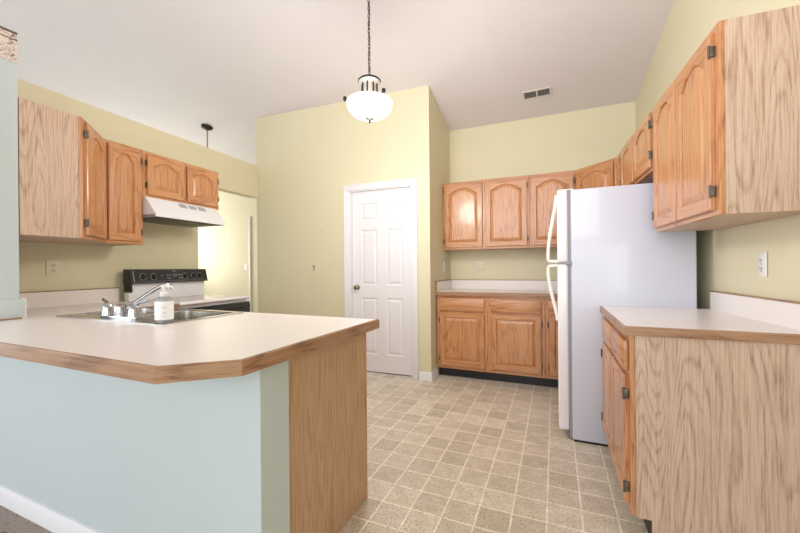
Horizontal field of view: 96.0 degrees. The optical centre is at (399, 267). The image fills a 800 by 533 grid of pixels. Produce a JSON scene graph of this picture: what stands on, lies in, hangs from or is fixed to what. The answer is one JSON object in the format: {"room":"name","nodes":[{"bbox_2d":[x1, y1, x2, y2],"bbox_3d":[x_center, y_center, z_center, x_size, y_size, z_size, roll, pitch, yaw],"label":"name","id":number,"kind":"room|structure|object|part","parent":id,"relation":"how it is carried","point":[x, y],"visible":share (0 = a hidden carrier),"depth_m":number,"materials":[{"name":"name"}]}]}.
{"room":"kitchen","nodes":[
{"label":"kitchen","id":0,"kind":"room"},
{"bbox_2d":[0,505,52,532],"bbox_3d":[-4.388,1.246,-0.017,6.330,0.086,5.500,0,0,23],"label":"floor","id":1,"kind":"structure","parent":0,"point":[10,521],"depth_m":1.66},
{"bbox_2d":[17,78,257,300],"bbox_3d":[-2.284,-0.044,3.347,0.115,2.470,2.588,0,0,20],"label":"wall","id":2,"kind":"structure","parent":0,"point":[83,266],"depth_m":3.04,"materials":[{"name":"yellow paint"}]},
{"bbox_2d":[46,260,60,275],"bbox_3d":[-2.495,0.001,2.595,0.009,0.115,0.085,0,0,20],"label":"wall outlet","id":3,"kind":"object","parent":2,"relation":"attached to","point":[53,267],"visible":1,"depth_m":2.59,"materials":[{"name":"beige plastic"}]},
{"bbox_2d":[18,97,106,243],"bbox_3d":[-2.262,-0.556,2.353,0.645,0.750,0.565,0,0,23],"label":"upper cabinet","id":4,"kind":"object","parent":2,"relation":"attached to","point":[62,182],"visible":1,"depth_m":2.14,"materials":[{"name":"brown wood"}]},
{"bbox_3d":[-2.058,-0.558,2.413,0.019,0.750,0.414,0,0,-24],"label":"frame","id":5,"kind":"part","parent":4,"relation":"part of","materials":[{"name":"brown wood"}]},
{"bbox_3d":[-2.041,-0.558,2.421,0.019,0.706,0.355,0,0,-24],"label":"door","id":6,"kind":"part","parent":4,"relation":"part of","materials":[{"name":"brown wood"}]},
{"bbox_3d":[-2.038,-0.564,2.423,0.010,0.597,0.241,0,0,-24],"label":"raised panel","id":7,"kind":"part","parent":4,"relation":"part of","materials":[{"name":"brown wood"}]},
{"bbox_2d":[19,288,119,317],"bbox_3d":[-2.200,0.222,2.478,0.682,0.108,0.843,0,0,23],"label":"backsplash","id":8,"kind":"structure","parent":2,"relation":"attached to","point":[58,298],"depth_m":2.66,"materials":[{"name":"white laminate"}]},
{"bbox_2d":[88,139,142,245],"bbox_3d":[-2.221,-0.557,2.783,0.335,0.752,0.268,0,0,20],"label":"upper cabinet","id":9,"kind":"object","parent":2,"relation":"attached to","point":[124,179],"visible":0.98,"depth_m":2.71,"materials":[{"name":"brown wood"}]},
{"bbox_3d":[-2.081,-0.558,2.725,0.019,0.707,0.232,0,0,20],"label":"door","id":10,"kind":"part","parent":9,"relation":"part of","materials":[{"name":"brown wood"}]},
{"bbox_3d":[-2.077,-0.564,2.724,0.010,0.598,0.118,0,0,20],"label":"raised panel","id":11,"kind":"part","parent":9,"relation":"part of","materials":[{"name":"brown wood"}]},
{"bbox_2d":[142,150,218,209],"bbox_3d":[-2.048,-0.751,3.255,0.335,0.367,0.735,0,0,20],"label":"upper cabinet","id":12,"kind":"object","parent":2,"relation":"attached to","point":[164,178],"visible":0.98,"depth_m":3.13,"materials":[{"name":"brown wood"}]},
{"bbox_3d":[-1.969,-0.751,3.032,0.019,0.325,0.320,0,0,20],"label":"door","id":13,"kind":"part","parent":12,"relation":"part of","materials":[{"name":"brown wood"}]},
{"bbox_3d":[-1.966,-0.757,3.030,0.010,0.216,0.206,0,0,20],"label":"raised panel","id":14,"kind":"part","parent":12,"relation":"part of","materials":[{"name":"brown wood"}]},
{"bbox_3d":[-1.844,-0.752,3.372,0.019,0.325,0.325,0,0,20],"label":"door","id":15,"kind":"part","parent":12,"relation":"part of","materials":[{"name":"brown wood"}]},
{"bbox_3d":[-1.840,-0.758,3.370,0.010,0.216,0.211,0,0,20],"label":"raised panel","id":16,"kind":"part","parent":12,"relation":"part of","materials":[{"name":"brown wood"}]},
{"bbox_2d":[143,196,225,227],"bbox_3d":[-2.001,-0.481,3.212,0.450,0.170,0.680,0,0,20],"label":"range hood","id":17,"kind":"object","parent":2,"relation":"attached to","point":[157,211],"visible":0.87,"depth_m":3.09,"materials":[{"name":"white metal"}]},
{"bbox_2d":[0,57,289,532],"bbox_3d":[-3.333,-0.035,2.455,6.338,2.470,0.133,0,0,23],"label":"wall","id":18,"kind":"structure","parent":0,"point":[107,454],"depth_m":1.40,"materials":[{"name":"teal paint"}]},
{"bbox_2d":[0,25,17,63],"bbox_3d":[-4.090,-1.179,2.761,4.324,0.170,0.113,0,0,23],"label":"wallpaper border","id":19,"kind":"object","parent":18,"relation":"attached to","point":[8,37],"visible":1,"depth_m":1.93,"materials":[{"name":"beige paper"}]},
{"bbox_2d":[0,317,21,320],"bbox_3d":[-2.073,0.271,1.894,0.012,0.008,0.125,0,0,23],"label":"trim","id":20,"kind":"structure","parent":18,"relation":"attached to","point":[17,317],"depth_m":1.91,"materials":[{"name":"brown wood"}]},
{"bbox_2d":[0,299,25,318],"bbox_3d":[-2.081,0.220,1.917,0.020,0.102,0.130,0,0,23],"label":"trim","id":21,"kind":"structure","parent":18,"relation":"attached to","point":[12,308],"depth_m":1.92,"materials":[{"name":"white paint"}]},
{"bbox_2d":[0,485,99,532],"bbox_3d":[-3.352,1.155,2.387,6.338,0.090,0.014,0,0,23],"label":"baseboard","id":22,"kind":"structure","parent":18,"relation":"attached to","point":[45,517],"depth_m":1.65,"materials":[{"name":"white paint"}]},
{"bbox_2d":[198,191,257,311],"bbox_3d":[-2.964,-0.180,6.451,3.867,2.754,0.120,0,0,23],"label":"wall","id":23,"kind":"structure","parent":0,"point":[223,251],"depth_m":6.40,"materials":[{"name":"yellow paint"}]},
{"bbox_2d":[248,216,251,311],"bbox_3d":[-2.582,0.154,6.210,0.035,2.080,0.025,0,0,23],"label":"trim","id":24,"kind":"structure","parent":23,"relation":"attached to","point":[249,217],"depth_m":6.20,"materials":[{"name":"white paint"}]},
{"bbox_2d":[0,0,673,164],"bbox_3d":[-1.810,-2.137,1.150,10.200,1.400,9.700,0,0,23],"label":"ceiling","id":25,"kind":"structure","parent":0,"point":[174,67],"depth_m":3.44,"materials":[{"name":"paint"}]},
{"bbox_2d":[201,123,212,147],"bbox_3d":[-2.583,-1.353,4.836,0.280,1.134,0.280,0,0,23],"label":"chandelier","id":26,"kind":"object","parent":25,"relation":"hanging from","point":[206,127],"visible":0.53,"depth_m":4.81,"materials":[{"name":"brown metal"}]},
{"bbox_2d":[343,0,391,123],"bbox_3d":[-0.219,-1.633,2.620,0.333,1.176,0.355,0,0,23],"label":"pendant lamp","id":27,"kind":"object","parent":25,"relation":"hanging from","point":[370,105],"visible":1,"depth_m":2.54,"materials":[{"name":"frosted white glass"},{"name":"dark bronze"},{"name":"brushed nickel"}]},
{"bbox_3d":[-0.220,-1.142,2.609,0.332,0.130,0.332,0,0,23],"label":"lamp shade","id":28,"kind":"part","parent":27,"relation":"part of","materials":[{"name":"white glass"}]},
{"bbox_3d":[-0.225,-1.759,2.609,0.017,0.825,0.018,0,0,23],"label":"cord","id":29,"kind":"part","parent":27,"relation":"part of","materials":[{"name":"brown metal"}]},
{"bbox_3d":[-0.225,-1.769,2.609,0.017,0.808,0.017,0,0,-22],"label":"chain","id":30,"kind":"part","parent":27,"relation":"part of","materials":[{"name":"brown metal"}]},
{"bbox_2d":[522,86,551,100],"bbox_3d":[1.401,-1.783,3.689,0.280,0.042,0.125,0,0,25],"label":"ceiling vent","id":31,"kind":"object","parent":25,"relation":"in","point":[546,91],"visible":1,"depth_m":3.68,"materials":[{"name":"metal"}]},
{"bbox_2d":[256,85,434,371],"bbox_3d":[-0.725,-0.359,4.186,2.273,3.074,0.115,0,0,21],"label":"wall","id":32,"kind":"structure","parent":0,"point":[305,158],"depth_m":4.18,"materials":[{"name":"yellow paint"}]},
{"bbox_2d":[349,185,412,378],"bbox_3d":[-0.200,0.151,3.973,0.750,2.045,0.131,0,0,21],"label":"door","id":33,"kind":"structure","parent":32,"relation":"in","point":[379,218],"depth_m":3.96,"materials":[{"name":"white paint"}]},
{"bbox_3d":[-0.346,-0.626,4.035,0.195,0.200,0.010,0,0,21],"label":"panel","id":34,"kind":"part","parent":33,"relation":"part of","materials":[{"name":"white paint"}]},
{"bbox_3d":[-0.342,-0.116,4.035,0.195,0.620,0.010,0,0,21],"label":"panel","id":35,"kind":"part","parent":33,"relation":"part of","materials":[{"name":"white paint"}]},
{"bbox_3d":[-0.335,0.649,4.035,0.195,0.630,0.010,0,0,21],"label":"panel","id":36,"kind":"part","parent":33,"relation":"part of","materials":[{"name":"white paint"}]},
{"bbox_3d":[-0.062,-0.628,3.923,0.195,0.200,0.010,0,0,21],"label":"panel","id":37,"kind":"part","parent":33,"relation":"part of","materials":[{"name":"white paint"}]},
{"bbox_3d":[-0.058,-0.118,3.923,0.195,0.620,0.010,0,0,21],"label":"panel","id":38,"kind":"part","parent":33,"relation":"part of","materials":[{"name":"white paint"}]},
{"bbox_3d":[-0.051,0.647,3.923,0.195,0.630,0.010,0,0,21],"label":"panel","id":39,"kind":"part","parent":33,"relation":"part of","materials":[{"name":"white paint"}]},
{"bbox_2d":[343,178,418,379],"bbox_3d":[-0.222,0.120,3.918,0.874,2.107,0.020,0,0,21],"label":"trim","id":40,"kind":"structure","parent":32,"relation":"attached to","point":[412,181],"depth_m":3.78,"materials":[{"name":"white paint"}]},
{"bbox_3d":[-0.597,0.156,4.066,0.066,2.041,0.020,0,0,21],"label":"casing","id":41,"kind":"part","parent":40,"relation":"part of","materials":[{"name":"white paint"}]},
{"bbox_3d":[-0.230,-0.901,3.918,0.874,0.066,0.020,0,0,21],"label":"head casing","id":42,"kind":"part","parent":40,"relation":"part of","materials":[{"name":"white paint"}]},
{"bbox_3d":[0.155,0.150,3.770,0.066,2.041,0.020,0,0,21],"label":"casing","id":43,"kind":"part","parent":40,"relation":"part of","materials":[{"name":"white paint"}]},
{"bbox_2d":[419,371,431,381],"bbox_3d":[0.267,1.124,3.732,0.140,0.090,0.014,0,0,21],"label":"baseboard","id":44,"kind":"structure","parent":32,"relation":"attached to","point":[424,376],"depth_m":3.73,"materials":[{"name":"white paint"}]},
{"bbox_2d":[432,94,450,372],"bbox_3d":[0.434,-0.345,4.157,0.115,3.026,0.675,0,0,23],"label":"wall","id":45,"kind":"structure","parent":0,"point":[441,148],"depth_m":4.02,"materials":[{"name":"yellow paint"}]},
{"bbox_2d":[431,367,438,380],"bbox_3d":[0.369,1.123,3.812,0.014,0.090,0.230,0,0,23],"label":"baseboard","id":46,"kind":"structure","parent":45,"relation":"attached to","point":[435,373],"depth_m":3.81,"materials":[{"name":"white paint"}]},
{"bbox_2d":[339,371,647,532],"bbox_3d":[-1.781,1.227,1.150,10.200,0.080,9.700,0,0,23],"label":"floor","id":47,"kind":"structure","parent":0,"point":[446,454],"depth_m":2.13,"materials":[{"name":"tile"}]},
{"bbox_2d":[123,269,249,311],"bbox_3d":[-1.833,0.598,3.213,0.698,1.178,0.742,0,0,20],"label":"range","id":48,"kind":"object","parent":47,"relation":"on","point":[187,291],"visible":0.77,"depth_m":3.20,"materials":[{"name":"white metal"}]},
{"bbox_3d":[-2.252,0.158,2.985,0.077,0.095,0.021,0,0,20],"label":"black trim","id":49,"kind":"part","parent":48,"relation":"part of","materials":[{"name":"plastic"}]},
{"bbox_3d":[-2.168,0.077,3.053,0.031,0.052,0.052,0,0,20],"label":"knob","id":50,"kind":"part","parent":48,"relation":"part of","materials":[{"name":"black plastic"}]},
{"bbox_3d":[-2.120,0.072,3.317,0.097,0.120,0.742,0,0,20],"label":"control panel","id":51,"kind":"part","parent":48,"relation":"part of","materials":[{"name":"black metal"}]},
{"bbox_2d":[129,295,249,305],"bbox_3d":[-1.848,0.282,3.218,0.608,0.025,0.730,0,0,20],"label":"cooktop","id":52,"kind":"object","parent":48,"relation":"in","point":[182,300],"depth_m":3.14,"materials":[{"name":"white ceramic"}]},
{"bbox_3d":[-1.845,0.268,3.217,0.525,0.002,0.670,0,0,20],"label":"glass","id":53,"kind":"part","parent":48,"relation":"part of","materials":[{"name":"glass"}]},
{"bbox_2d":[185,301,249,311],"bbox_3d":[-1.551,0.652,3.108,0.128,0.665,0.711,0,0,23],"label":"oven","id":54,"kind":"object","parent":48,"relation":"in","point":[242,306],"depth_m":3.16,"materials":[{"name":"black metal"}]},
{"bbox_2d":[288,333,367,532],"bbox_3d":[-1.094,0.747,1.913,1.759,0.868,0.630,0,0,23],"label":"base cabinet","id":55,"kind":"object","parent":47,"relation":"on","point":[328,385],"visible":0.23,"depth_m":1.53,"materials":[{"name":"brown wood"}]},
{"bbox_2d":[0,287,378,383],"bbox_3d":[-1.859,0.273,2.151,3.483,0.229,1.246,0,0,23],"label":"countertop","id":56,"kind":"structure","parent":55,"relation":"on","point":[245,343],"depth_m":1.34,"materials":[{"name":"white laminate"}]},
{"bbox_2d":[100,282,171,319],"bbox_3d":[-1.448,0.174,1.910,0.366,0.182,0.192,0,0,-6],"label":"faucet","id":57,"kind":"object","parent":56,"relation":"on","point":[131,311],"visible":0.97,"depth_m":1.89,"materials":[{"name":"silver metal"}]},
{"bbox_3d":[-1.596,0.211,1.953,0.100,0.090,0.058,0,0,23],"label":"handle","id":58,"kind":"part","parent":57,"relation":"part of","materials":[{"name":"silver metal"}]},
{"bbox_3d":[-1.473,0.223,1.901,0.060,0.065,0.060,0,0,23],"label":"spout","id":59,"kind":"part","parent":57,"relation":"part of","materials":[{"name":"silver metal"}]},
{"bbox_3d":[-1.473,0.259,1.901,0.310,0.012,0.056,0,0,23],"label":"plate","id":60,"kind":"part","parent":57,"relation":"part of","materials":[{"name":"silver metal"}]},
{"bbox_3d":[-1.350,0.207,1.849,0.101,0.095,0.060,0,0,23],"label":"handle","id":61,"kind":"part","parent":57,"relation":"part of","materials":[{"name":"silver metal"}]},
{"bbox_3d":[-1.371,0.158,1.960,0.222,0.152,0.029,0,0,-31],"label":"spout","id":62,"kind":"part","parent":57,"relation":"part of","materials":[{"name":"silver metal"}]},
{"bbox_2d":[56,307,243,324],"bbox_3d":[-1.432,0.357,2.082,0.920,0.183,0.505,0,0,23],"label":"sink","id":63,"kind":"object","parent":56,"relation":"in","point":[180,314],"visible":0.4,"depth_m":2.09,"materials":[{"name":"metal"}]},
{"bbox_2d":[86,308,179,314],"bbox_3d":[-1.628,0.359,2.210,0.390,0.182,0.355,0,0,23],"label":"basin","id":64,"kind":"object","parent":63,"relation":"in","point":[142,310],"depth_m":2.41,"materials":[{"name":"silver metal"}]},
{"bbox_2d":[154,285,173,322],"bbox_3d":[-1.138,0.171,1.740,0.083,0.181,0.079,0,0,23],"label":"soap bottle","id":65,"kind":"object","parent":63,"relation":"on","point":[164,304],"visible":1,"depth_m":1.71,"materials":[{"name":"white plastic"}]},
{"bbox_2d":[141,310,232,319],"bbox_3d":[-1.221,0.355,2.035,0.425,0.182,0.355,0,0,23],"label":"basin","id":66,"kind":"object","parent":63,"relation":"in","point":[178,314],"depth_m":2.22,"materials":[{"name":"silver metal"}]},
{"bbox_2d":[437,295,545,385],"bbox_3d":[1.010,0.725,3.930,1.080,0.875,0.625,0,0,23],"label":"base cabinet","id":67,"kind":"object","parent":47,"relation":"on","point":[494,338],"visible":0.98,"depth_m":3.64,"materials":[{"name":"brown wood"}]},
{"bbox_3d":[0.641,0.386,3.764,0.470,0.130,0.019,0,0,23],"label":"drawer","id":68,"kind":"part","parent":67,"relation":"part of","materials":[{"name":"brown wood"}]},
{"bbox_3d":[0.642,0.748,3.761,0.356,0.446,0.010,0,0,23],"label":"raised panel","id":69,"kind":"part","parent":67,"relation":"part of","materials":[{"name":"brown wood"}]},
{"bbox_3d":[0.644,0.753,3.764,0.470,0.555,0.019,0,0,23],"label":"door","id":70,"kind":"part","parent":67,"relation":"part of","materials":[{"name":"brown wood"}]},
{"bbox_2d":[435,280,556,297],"bbox_3d":[1.386,0.211,3.768,1.928,0.146,0.638,0,0,23],"label":"countertop","id":71,"kind":"structure","parent":67,"relation":"on","point":[497,288],"depth_m":4.03,"materials":[{"name":"white laminate"}]},
{"bbox_3d":[1.136,0.382,3.551,0.475,0.130,0.019,0,0,23],"label":"drawer","id":72,"kind":"part","parent":67,"relation":"part of","materials":[{"name":"brown wood"}]},
{"bbox_3d":[1.138,0.744,3.548,0.361,0.446,0.010,0,0,23],"label":"raised panel","id":73,"kind":"part","parent":67,"relation":"part of","materials":[{"name":"brown wood"}]},
{"bbox_3d":[1.139,0.749,3.551,0.475,0.555,0.019,0,0,23],"label":"door","id":74,"kind":"part","parent":67,"relation":"part of","materials":[{"name":"brown wood"}]},
{"bbox_2d":[545,298,557,387],"bbox_3d":[1.871,0.718,3.561,0.790,0.875,0.625,0,0,23],"label":"base cabinet","id":75,"kind":"object","parent":47,"relation":"on","point":[551,336],"visible":0.23,"depth_m":3.42,"materials":[{"name":"brown wood"}]},
{"bbox_3d":[1.581,0.378,3.361,0.360,0.130,0.019,0,0,23],"label":"drawer","id":76,"kind":"part","parent":75,"relation":"part of","materials":[{"name":"brown wood"}]},
{"bbox_3d":[1.584,0.746,3.361,0.360,0.555,0.019,0,0,23],"label":"door","id":77,"kind":"part","parent":75,"relation":"part of","materials":[{"name":"brown wood"}]},
{"bbox_3d":[1.582,0.740,3.357,0.246,0.446,0.010,0,0,23],"label":"raised panel","id":78,"kind":"part","parent":75,"relation":"part of","materials":[{"name":"brown wood"}]},
{"bbox_2d":[546,183,696,446],"bbox_3d":[1.530,0.312,2.640,0.831,1.693,0.734,0,0,23],"label":"refrigerator","id":79,"kind":"object","parent":47,"relation":"on","point":[610,252],"visible":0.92,"depth_m":2.35,"materials":[{"name":"white metal"}]},
{"bbox_2d":[546,189,567,262],"bbox_3d":[1.207,-0.282,2.778,0.137,0.500,0.730,0,0,23],"label":"freezer","id":80,"kind":"object","parent":79,"relation":"in","point":[560,208],"depth_m":2.43,"materials":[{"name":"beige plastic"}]},
{"bbox_2d":[546,264,569,429],"bbox_3d":[1.214,0.532,2.778,0.137,1.119,0.730,0,0,23],"label":"door","id":81,"kind":"structure","parent":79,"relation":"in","point":[562,310],"depth_m":2.43,"materials":[{"name":"white plastic"}]},
{"bbox_2d":[601,317,799,532],"bbox_3d":[1.421,0.722,1.819,0.630,0.875,0.850,0,0,23],"label":"base cabinet","id":82,"kind":"object","parent":47,"relation":"on","point":[702,436],"visible":0.98,"depth_m":1.44,"materials":[{"name":"brown wood"}]},
{"bbox_3d":[1.225,0.743,2.130,0.010,0.446,0.261,0,0,23],"label":"raised panel","id":83,"kind":"part","parent":82,"relation":"part of","materials":[{"name":"brown wood"}]},
{"bbox_3d":[1.225,0.381,2.128,0.019,0.130,0.375,0,0,23],"label":"drawer","id":84,"kind":"part","parent":82,"relation":"part of","materials":[{"name":"brown wood"}]},
{"bbox_3d":[1.228,0.749,2.128,0.019,0.555,0.375,0,0,23],"label":"door","id":85,"kind":"part","parent":82,"relation":"part of","materials":[{"name":"brown wood"}]},
{"bbox_3d":[1.064,0.744,1.755,0.010,0.446,0.276,0,0,23],"label":"raised panel","id":86,"kind":"part","parent":82,"relation":"part of","materials":[{"name":"brown wood"}]},
{"bbox_3d":[1.064,0.382,1.754,0.019,0.130,0.390,0,0,23],"label":"drawer","id":87,"kind":"part","parent":82,"relation":"part of","materials":[{"name":"brown wood"}]},
{"bbox_3d":[1.164,0.674,1.932,0.019,0.775,0.845,0,0,23],"label":"frame","id":88,"kind":"part","parent":82,"relation":"part of","materials":[{"name":"brown wood"}]},
{"bbox_3d":[1.068,0.750,1.754,0.019,0.555,0.390,0,0,23],"label":"door","id":89,"kind":"part","parent":82,"relation":"part of","materials":[{"name":"brown wood"}]},
{"bbox_2d":[600,290,799,344],"bbox_3d":[1.419,0.210,1.816,0.636,0.147,0.869,0,0,23],"label":"countertop","id":90,"kind":"structure","parent":82,"relation":"on","point":[730,316],"depth_m":1.58,"materials":[{"name":"white laminate"}]},
{"bbox_2d":[449,101,635,279],"bbox_3d":[1.591,-0.267,4.093,2.300,2.850,0.120,0,0,23],"label":"wall","id":91,"kind":"structure","parent":0,"point":[574,140],"depth_m":4.08,"materials":[{"name":"yellow paint"}]},
{"bbox_2d":[474,261,483,270],"bbox_3d":[0.941,-0.021,4.299,0.115,0.115,0.016,0,0,23],"label":"light switch","id":92,"kind":"object","parent":91,"relation":"attached to","point":[478,265],"visible":1,"depth_m":4.30,"materials":[{"name":"beige plastic"}]},
{"bbox_2d":[443,175,530,250],"bbox_3d":[0.983,-0.590,4.100,0.937,0.762,0.341,0,0,23],"label":"upper cabinet","id":93,"kind":"object","parent":91,"relation":"attached to","point":[487,214],"visible":1,"depth_m":3.94,"materials":[{"name":"brown wood"}]},
{"bbox_3d":[0.707,-0.590,4.046,0.316,0.603,0.010,0,0,23],"label":"raised panel","id":94,"kind":"part","parent":93,"relation":"part of","materials":[{"name":"brown wood"}]},
{"bbox_3d":[0.709,-0.585,4.049,0.430,0.712,0.019,0,0,23],"label":"door","id":95,"kind":"part","parent":93,"relation":"part of","materials":[{"name":"brown wood"}]},
{"bbox_3d":[1.135,-0.588,3.866,0.432,0.712,0.019,0,0,23],"label":"door","id":96,"kind":"part","parent":93,"relation":"part of","materials":[{"name":"brown wood"}]},
{"bbox_3d":[1.134,-0.594,3.863,0.318,0.603,0.010,0,0,23],"label":"raised panel","id":97,"kind":"part","parent":93,"relation":"part of","materials":[{"name":"brown wood"}]},
{"bbox_2d":[437,280,556,291],"bbox_3d":[1.388,0.195,3.773,1.928,0.102,0.628,0,0,23],"label":"backsplash","id":98,"kind":"structure","parent":91,"relation":"attached to","point":[460,284],"depth_m":4.17,"materials":[{"name":"white laminate"}]},
{"bbox_2d":[529,170,574,248],"bbox_3d":[1.616,-0.595,3.829,0.437,0.762,0.341,0,0,23],"label":"upper cabinet","id":99,"kind":"object","parent":91,"relation":"attached to","point":[543,188],"visible":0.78,"depth_m":3.71,"materials":[{"name":"brown wood"}]},
{"bbox_3d":[1.551,-0.597,3.684,0.288,0.603,0.010,0,0,23],"label":"raised panel","id":100,"kind":"part","parent":99,"relation":"part of","materials":[{"name":"brown wood"}]},
{"bbox_2d":[635,0,799,308],"bbox_3d":[0.963,-0.799,-0.454,0.130,3.924,8.750,0,0,20],"label":"wall","id":101,"kind":"structure","parent":0,"point":[727,259],"depth_m":1.99,"materials":[{"name":"yellow paint"}]},
{"bbox_2d":[575,158,614,188],"bbox_3d":[2.021,-0.599,3.502,0.581,0.762,0.640,0,0,21],"label":"upper cabinet","id":102,"kind":"object","parent":101,"relation":"attached to","point":[601,174],"visible":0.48,"depth_m":3.36,"materials":[{"name":"brown wood"}]},
{"bbox_3d":[1.828,-0.603,3.398,0.010,0.609,0.286,0,0,-21],"label":"raised panel","id":103,"kind":"part","parent":102,"relation":"part of","materials":[{"name":"brown wood"}]},
{"bbox_3d":[1.849,-0.597,3.406,0.019,0.762,0.440,0,0,-21],"label":"frame","id":104,"kind":"part","parent":102,"relation":"part of","materials":[{"name":"brown wood"}]},
{"bbox_2d":[614,153,619,185],"bbox_3d":[2.003,-0.599,3.037,0.309,0.762,0.228,0,0,20],"label":"upper cabinet","id":105,"kind":"object","parent":101,"relation":"attached to","point":[616,161],"visible":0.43,"depth_m":3.08,"materials":[{"name":"brown wood"}]},
{"bbox_2d":[619,106,654,185],"bbox_3d":[1.808,-0.789,2.526,0.315,0.377,0.862,0,0,20],"label":"upper cabinet","id":106,"kind":"object","parent":101,"relation":"attached to","point":[636,157],"visible":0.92,"depth_m":2.45,"materials":[{"name":"brown wood"}]},
{"bbox_3d":[1.746,-0.793,2.776,0.010,0.226,0.271,0,0,20],"label":"raised panel","id":107,"kind":"part","parent":106,"relation":"part of","materials":[{"name":"brown wood"}]},
{"bbox_3d":[1.749,-0.788,2.775,0.019,0.335,0.385,0,0,20],"label":"door","id":108,"kind":"part","parent":106,"relation":"part of","materials":[{"name":"brown wood"}]},
{"bbox_3d":[1.604,-0.792,2.395,0.010,0.226,0.271,0,0,20],"label":"raised panel","id":109,"kind":"part","parent":106,"relation":"part of","materials":[{"name":"brown wood"}]},
{"bbox_3d":[1.608,-0.787,2.393,0.019,0.335,0.385,0,0,20],"label":"door","id":110,"kind":"part","parent":106,"relation":"part of","materials":[{"name":"brown wood"}]},
{"bbox_3d":[1.693,-0.788,2.568,0.019,0.377,0.862,0,0,20],"label":"frame","id":111,"kind":"part","parent":106,"relation":"part of","materials":[{"name":"brown wood"}]},
{"bbox_2d":[651,5,799,231],"bbox_3d":[1.525,-0.595,1.743,0.325,0.762,0.791,0,0,20],"label":"upper cabinet","id":112,"kind":"object","parent":101,"relation":"attached to","point":[726,130],"visible":1,"depth_m":1.41,"materials":[{"name":"brown wood"}]},
{"bbox_3d":[1.452,-0.596,1.981,0.010,0.603,0.246,0,0,20],"label":"raised panel","id":113,"kind":"part","parent":112,"relation":"part of","materials":[{"name":"brown wood"}]},
{"bbox_3d":[1.456,-0.591,1.980,0.019,0.712,0.360,0,0,20],"label":"door","id":114,"kind":"part","parent":112,"relation":"part of","materials":[{"name":"brown wood"}]},
{"bbox_3d":[1.405,-0.594,1.788,0.019,0.762,0.791,0,0,20],"label":"frame","id":115,"kind":"part","parent":112,"relation":"part of","materials":[{"name":"brown wood"}]},
{"bbox_3d":[1.321,-0.595,1.628,0.010,0.603,0.251,0,0,20],"label":"raised panel","id":116,"kind":"part","parent":112,"relation":"part of","materials":[{"name":"brown wood"}]},
{"bbox_3d":[1.325,-0.590,1.627,0.019,0.712,0.365,0,0,20],"label":"door","id":117,"kind":"part","parent":112,"relation":"part of","materials":[{"name":"brown wood"}]},
{"bbox_2d":[710,292,799,329],"bbox_3d":[1.680,0.192,1.703,0.021,0.102,0.868,0,0,20],"label":"backsplash","id":118,"kind":"structure","parent":101,"relation":"attached to","point":[784,314],"depth_m":1.65,"materials":[{"name":"white laminate"}]},
{"bbox_2d":[758,252,766,276],"bbox_3d":[1.673,-0.015,1.665,0.009,0.115,0.072,0,0,23],"label":"wall outlet","id":119,"kind":"object","parent":101,"relation":"attached to","point":[762,256],"visible":1,"depth_m":1.66,"materials":[{"name":"white plastic"}]},
{"bbox_2d":[759,257,763,263],"bbox_3d":[1.671,-0.035,1.666,0.004,0.030,0.034,0,0,23],"label":"receptacle","id":120,"kind":"object","parent":119,"relation":"attached to","point":[761,259],"depth_m":1.66,"materials":[{"name":"white plastic"}]},
{"bbox_2d":[759,266,763,271],"bbox_3d":[1.671,0.005,1.666,0.004,0.030,0.034,0,0,23],"label":"receptacle","id":121,"kind":"object","parent":119,"relation":"attached to","point":[761,268],"depth_m":1.66,"materials":[{"name":"white plastic"}]}
]}

